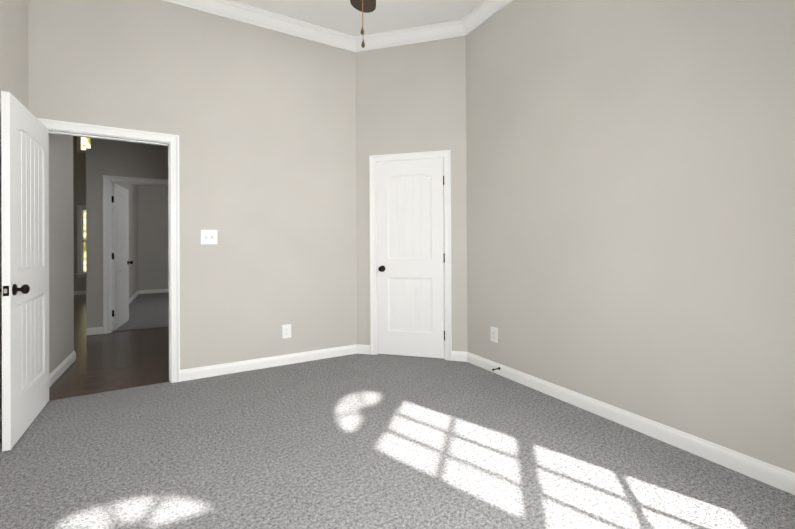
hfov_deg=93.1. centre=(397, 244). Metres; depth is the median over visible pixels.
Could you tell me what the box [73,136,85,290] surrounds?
wall
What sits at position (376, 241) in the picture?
door frame
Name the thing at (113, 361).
floor
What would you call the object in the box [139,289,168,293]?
baseboard
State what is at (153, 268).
wall
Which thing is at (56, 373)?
baseboard
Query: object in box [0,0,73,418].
wall
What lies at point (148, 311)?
floor
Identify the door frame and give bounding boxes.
[37,118,179,382]
[103,175,167,333]
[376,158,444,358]
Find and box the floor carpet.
[0,354,794,528]
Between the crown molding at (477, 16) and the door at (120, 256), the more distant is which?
the door at (120, 256)
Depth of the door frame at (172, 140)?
3.21 m
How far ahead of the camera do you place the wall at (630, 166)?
2.31 m
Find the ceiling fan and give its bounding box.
[350,0,375,47]
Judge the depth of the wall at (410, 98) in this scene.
3.90 m
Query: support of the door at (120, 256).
in the wall at (124, 159)
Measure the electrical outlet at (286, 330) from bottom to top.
0.132 m
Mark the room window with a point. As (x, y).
(83, 143)
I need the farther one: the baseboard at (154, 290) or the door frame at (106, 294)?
the baseboard at (154, 290)
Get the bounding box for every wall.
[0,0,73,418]
[28,0,356,369]
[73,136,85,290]
[86,139,167,327]
[91,138,137,298]
[138,185,168,289]
[355,36,467,351]
[466,0,794,472]
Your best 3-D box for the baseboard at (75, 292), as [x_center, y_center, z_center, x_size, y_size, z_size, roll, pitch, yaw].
[-8.419,1.180,8.698,3.880,0.096,0.014,0,0,-30]
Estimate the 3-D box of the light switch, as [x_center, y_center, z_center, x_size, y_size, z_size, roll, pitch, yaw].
[-1.678,-0.065,3.356,0.134,0.128,0.016,0,0,-30]
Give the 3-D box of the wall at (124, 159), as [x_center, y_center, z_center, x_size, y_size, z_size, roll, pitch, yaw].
[-3.315,-0.487,5.453,1.847,3.360,0.120,0,0,-30]
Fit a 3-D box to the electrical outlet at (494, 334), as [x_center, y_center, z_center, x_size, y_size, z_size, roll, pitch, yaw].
[0.877,0.823,3.429,0.008,0.132,0.086,0,0,-30]
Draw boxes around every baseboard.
[0,344,794,494]
[49,351,75,387]
[74,291,85,294]
[101,290,138,332]
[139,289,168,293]
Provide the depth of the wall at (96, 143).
8.21 m
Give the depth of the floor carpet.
2.02 m
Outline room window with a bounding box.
[76,136,90,277]
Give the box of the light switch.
[201,230,216,243]
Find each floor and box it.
[49,295,169,400]
[112,292,168,331]
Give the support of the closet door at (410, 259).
in the wall at (410, 98)
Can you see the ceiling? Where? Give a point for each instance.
(343, 16)
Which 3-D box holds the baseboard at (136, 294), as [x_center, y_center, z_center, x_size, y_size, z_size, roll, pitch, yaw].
[-5.167,1.159,7.163,0.014,0.096,4.700,0,0,-30]
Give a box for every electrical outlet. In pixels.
[282,324,290,338]
[490,327,497,342]
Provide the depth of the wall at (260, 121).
3.47 m
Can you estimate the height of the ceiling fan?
1.175 m
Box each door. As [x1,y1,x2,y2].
[0,91,48,451]
[112,183,132,329]
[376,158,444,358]
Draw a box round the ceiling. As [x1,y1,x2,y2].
[231,0,483,36]
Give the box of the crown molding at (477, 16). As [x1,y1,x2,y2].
[163,0,512,51]

